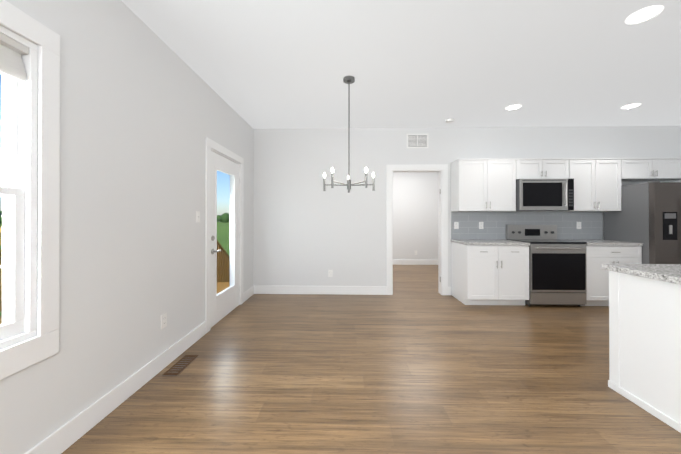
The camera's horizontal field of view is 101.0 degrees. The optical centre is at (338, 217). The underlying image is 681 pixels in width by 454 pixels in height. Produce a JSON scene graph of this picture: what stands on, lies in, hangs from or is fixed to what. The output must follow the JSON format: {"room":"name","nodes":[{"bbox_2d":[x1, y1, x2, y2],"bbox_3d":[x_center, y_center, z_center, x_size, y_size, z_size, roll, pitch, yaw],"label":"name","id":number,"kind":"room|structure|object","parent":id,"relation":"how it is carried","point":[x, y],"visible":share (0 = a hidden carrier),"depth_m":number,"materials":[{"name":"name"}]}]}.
{"room":"kitchen","nodes":[
{"label":"kitchen","id":0,"kind":"room"},
{"bbox_2d":[0,0,253,453],"bbox_3d":[-1.557,-0.104,2.795,0.150,2.780,10.270,0,0,1],"label":"wall","id":1,"kind":"structure","parent":0,"point":[145,110],"depth_m":1.93,"materials":[{"name":"white paint"}]},
{"bbox_2d":[0,0,59,379],"bbox_3d":[-1.591,-0.128,0.965,0.163,1.705,1.090,0,0,1],"label":"window unit","id":2,"kind":"structure","parent":1,"relation":"in","point":[19,121],"depth_m":1.39,"materials":[{"name":"white wood"}]},
{"bbox_2d":[24,321,205,453],"bbox_3d":[-1.532,1.208,0.469,0.015,0.140,5.270,0,0,1],"label":"baseboard","id":3,"kind":"structure","parent":1,"relation":"attached to","point":[64,437],"depth_m":1.83,"materials":[{"name":"white wood"}]},
{"bbox_2d":[161,313,166,328],"bbox_3d":[-1.488,0.884,2.394,0.008,0.116,0.072,0,0,1],"label":"electrical outlet","id":4,"kind":"object","parent":1,"relation":"attached to","point":[163,320],"visible":1,"depth_m":2.38,"materials":[{"name":"white plastic"}]},
{"bbox_2d":[196,211,199,221],"bbox_3d":[-1.474,-0.004,2.947,0.009,0.116,0.072,0,0,1],"label":"light switch","id":5,"kind":"object","parent":1,"relation":"attached to","point":[197,216],"visible":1,"depth_m":2.94,"materials":[{"name":"white plastic"}]},
{"bbox_2d":[205,137,243,332],"bbox_3d":[-1.526,0.201,3.668,0.168,2.175,1.120,0,0,1],"label":"door frame","id":6,"kind":"structure","parent":1,"relation":"attached to","point":[214,146],"depth_m":3.24,"materials":[{"name":"white wood"}]},
{"bbox_2d":[211,151,238,325],"bbox_3d":[-1.461,0.250,3.675,0.103,2.045,0.910,0,0,1],"label":"entry door","id":7,"kind":"structure","parent":1,"relation":"in","point":[224,302],"depth_m":3.62,"materials":[{"name":"white wood"}]},
{"bbox_2d":[243,286,255,302],"bbox_3d":[-1.433,1.221,4.462,0.015,0.140,0.480,0,0,1],"label":"baseboard","id":8,"kind":"structure","parent":1,"relation":"attached to","point":[247,294],"depth_m":4.50,"materials":[{"name":"white wood"}]},
{"bbox_2d":[61,265,680,453],"bbox_3d":[2.341,1.315,2.692,7.950,0.060,10.270,0,0,1],"label":"floor","id":9,"kind":"structure","parent":0,"point":[416,362],"depth_m":2.13,"materials":[{"name":"brown wood"}]},
{"bbox_2d":[162,355,197,375],"bbox_3d":[-1.361,1.281,2.435,0.120,0.006,0.330,0,0,1],"label":"floor vent","id":10,"kind":"object","parent":9,"relation":"in","point":[180,365],"visible":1,"depth_m":2.42,"materials":[{"name":"brown metal"}]},
{"bbox_2d":[451,239,529,304],"bbox_3d":[2.293,0.828,4.311,0.887,0.925,0.656,0,0,1],"label":"base cabinet","id":11,"kind":"object","parent":9,"relation":"on","point":[489,271],"visible":1,"depth_m":4.03,"materials":[{"name":"white wood"}]},
{"bbox_2d":[506,225,586,306],"bbox_3d":[3.134,0.708,4.267,0.786,1.165,0.678,0,0,1],"label":"range","id":12,"kind":"object","parent":9,"relation":"on","point":[557,272],"visible":0.9,"depth_m":3.99,"materials":[{"name":"silver metal"}]},
{"bbox_2d":[560,239,642,305],"bbox_3d":[3.917,0.828,4.271,0.770,0.925,0.656,0,0,1],"label":"base cabinet","id":13,"kind":"object","parent":9,"relation":"on","point":[599,253],"visible":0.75,"depth_m":3.99,"materials":[{"name":"white painted wood"},{"name":"brushed nickel handles"}]},
{"bbox_2d":[604,181,680,263],"bbox_3d":[4.763,0.399,4.149,0.910,1.783,0.819,0,0,1],"label":"refrigerator","id":14,"kind":"object","parent":9,"relation":"on","point":[648,215],"visible":0.54,"depth_m":3.86,"materials":[{"name":"metal"}]},
{"bbox_2d":[608,272,680,432],"bbox_3d":[2.555,0.834,0.203,1.124,0.884,3.824,0,0,1],"label":"kitchen island","id":15,"kind":"object","parent":9,"relation":"on","point":[645,337],"depth_m":1.86,"materials":[{"name":"white wood"}]},
{"bbox_2d":[602,264,680,283],"bbox_3d":[2.687,0.372,0.201,1.435,0.040,3.870,0,0,1],"label":"island countertop","id":16,"kind":"structure","parent":15,"relation":"on","point":[668,273],"depth_m":1.92,"materials":[{"name":"grey stone"}]},
{"bbox_2d":[661,179,680,181],"bbox_3d":[5.666,0.355,4.219,0.878,1.870,0.676,0,0,1],"label":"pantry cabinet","id":17,"kind":"object","parent":9,"relation":"on","point":[678,180],"visible":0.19,"depth_m":4.38,"materials":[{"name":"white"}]},
{"bbox_2d":[121,0,680,128],"bbox_3d":[2.341,-1.555,2.702,7.950,0.120,10.270,0,0,1],"label":"ceiling","id":18,"kind":"structure","parent":0,"point":[272,64],"depth_m":2.66,"materials":[{"name":"grey paint"}]},
{"bbox_2d":[323,76,374,192],"bbox_3d":[0.114,-0.885,3.048,0.572,1.214,0.546,0,0,1],"label":"chandelier","id":19,"kind":"object","parent":18,"relation":"hanging from","point":[348,80],"visible":1,"depth_m":3.02,"materials":[{"name":"silver metal"}]},
{"bbox_2d":[445,118,454,122],"bbox_3d":[1.706,-1.472,4.293,0.136,0.034,0.136,0,0,1],"label":"smoke detector","id":20,"kind":"object","parent":18,"relation":"attached to","point":[450,120],"visible":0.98,"depth_m":4.26,"materials":[{"name":"white plastic"}]},
{"bbox_2d":[505,104,521,109],"bbox_3d":[2.374,-1.488,3.807,0.196,0.005,0.196,0,0,1],"label":"recessed light","id":21,"kind":"object","parent":18,"relation":"in","point":[513,107],"visible":1,"depth_m":3.80,"materials":[{"name":"white plastic"}]},
{"bbox_2d":[621,103,640,108],"bbox_3d":[3.924,-1.488,3.768,0.196,0.005,0.196,0,0,1],"label":"recessed light","id":22,"kind":"object","parent":18,"relation":"in","point":[630,106],"visible":1,"depth_m":3.77,"materials":[{"name":"white plastic"}]},
{"bbox_2d":[625,5,663,23],"bbox_3d":[2.261,-1.494,2.079,0.196,0.005,0.196,0,0,1],"label":"recessed light","id":23,"kind":"object","parent":18,"relation":"in","point":[644,14],"visible":1,"depth_m":2.07,"materials":[{"name":"white plastic"}]},
{"bbox_2d":[393,172,437,259],"bbox_3d":[2.543,-0.087,7.754,7.800,2.780,0.150,0,0,1],"label":"wall","id":24,"kind":"structure","parent":0,"point":[415,211],"depth_m":7.68,"materials":[{"name":"white paint"}]},
{"bbox_2d":[393,260,437,263],"bbox_3d":[1.591,1.232,7.690,3.600,0.140,0.015,0,0,1],"label":"baseboard","id":25,"kind":"structure","parent":24,"relation":"attached to","point":[394,261],"depth_m":7.67,"materials":[{"name":"white wood"}]},
{"bbox_2d":[253,126,680,294],"bbox_3d":[2.467,-0.098,4.715,7.800,2.780,0.150,0,0,1],"label":"wall","id":26,"kind":"structure","parent":0,"point":[308,230],"depth_m":4.70,"materials":[{"name":"white paint"}]},
{"bbox_2d":[256,286,386,294],"bbox_3d":[-0.316,1.222,4.697,2.235,0.140,0.015,0,0,1],"label":"baseboard","id":27,"kind":"structure","parent":26,"relation":"attached to","point":[337,290],"depth_m":4.69,"materials":[{"name":"white wood"}]},
{"bbox_2d":[328,270,332,276],"bbox_3d":[-0.134,0.942,4.697,0.072,0.116,0.008,0,0,1],"label":"outlet","id":28,"kind":"object","parent":26,"relation":"attached to","point":[330,273],"visible":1,"depth_m":4.70,"materials":[{"name":"white plastic"}]},
{"bbox_2d":[386,164,447,294],"bbox_3d":[1.307,0.210,4.743,1.010,2.165,0.186,0,0,1],"label":"trim","id":29,"kind":"structure","parent":26,"relation":"attached to","point":[441,170],"depth_m":4.66,"materials":[{"name":"white wood"}]},
{"bbox_2d":[407,134,427,147],"bbox_3d":[1.315,-1.268,4.666,0.360,0.240,0.012,0,0,1],"label":"air vent","id":30,"kind":"object","parent":26,"relation":"in","point":[417,140],"visible":1,"depth_m":4.66,"materials":[{"name":"white metal"}]},
{"bbox_2d":[451,158,518,211],"bbox_3d":[2.295,-0.498,4.480,0.868,0.807,0.328,0,0,1],"label":"upper cabinet","id":31,"kind":"object","parent":26,"relation":"attached to","point":[484,184],"depth_m":4.32,"materials":[{"name":"white wood"}]},
{"bbox_2d":[451,212,602,239],"bbox_3d":[3.093,0.138,4.619,2.446,0.456,0.008,0,0,1],"label":"backsplash","id":32,"kind":"structure","parent":26,"relation":"attached to","point":[494,224],"depth_m":4.62,"materials":[{"name":"tile"}]},
{"bbox_2d":[454,222,458,228],"bbox_3d":[1.950,0.137,4.638,0.072,0.116,0.008,0,0,1],"label":"outlet","id":33,"kind":"object","parent":32,"relation":"attached to","point":[456,225],"visible":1,"depth_m":4.64,"materials":[{"name":"white plastic"}]},
{"bbox_2d":[519,158,570,178],"bbox_3d":[3.131,-0.743,4.460,0.796,0.317,0.328,0,0,1],"label":"upper cabinet","id":34,"kind":"object","parent":26,"relation":"attached to","point":[529,168],"depth_m":4.30,"materials":[{"name":"white wood"}]},
{"bbox_2d":[516,179,573,210],"bbox_3d":[3.129,-0.339,4.388,0.792,0.476,0.469,0,0,1],"label":"microwave","id":35,"kind":"object","parent":34,"relation":"attached to","point":[544,194],"visible":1,"depth_m":4.20,"materials":[{"name":"silver metal"}]},
{"bbox_2d":[569,158,622,210],"bbox_3d":[3.920,-0.498,4.439,0.776,0.807,0.328,0,0,1],"label":"upper cabinet","id":36,"kind":"object","parent":26,"relation":"attached to","point":[597,181],"depth_m":4.28,"materials":[{"name":"white wood"}]},
{"bbox_2d":[623,157,680,180],"bbox_3d":[4.801,-0.743,4.418,0.978,0.317,0.328,0,0,1],"label":"upper cabinet","id":37,"kind":"object","parent":26,"relation":"attached to","point":[634,169],"depth_m":4.26,"materials":[{"name":"white wood"}]},
{"label":"outside","id":38,"kind":"structure","parent":0,"visible":0},
{"bbox_2d":[0,222,229,315],"bbox_3d":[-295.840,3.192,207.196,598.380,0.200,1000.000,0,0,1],"label":"ground","id":39,"kind":"structure","parent":38,"point":[223,234],"depth_m":35.30,"materials":[{"name":"green plant"}]},
{"bbox_2d":[0,226,229,323],"bbox_3d":[-3.157,1.279,4.630,3.100,2.405,5.410,0,0,1],"label":"deck","id":40,"kind":"object","parent":39,"relation":"on","point":[224,279],"depth_m":6.15,"materials":[{"name":"brown wood"}]},
{"bbox_2d":[0,211,229,223],"bbox_3d":[-152.828,-0.894,200.022,261.235,10.442,238.116,0,0,1],"label":"trees","id":41,"kind":"object","parent":39,"relation":"on","point":[222,217],"depth_m":148.30,"materials":[{"name":"green plant"}]}
]}

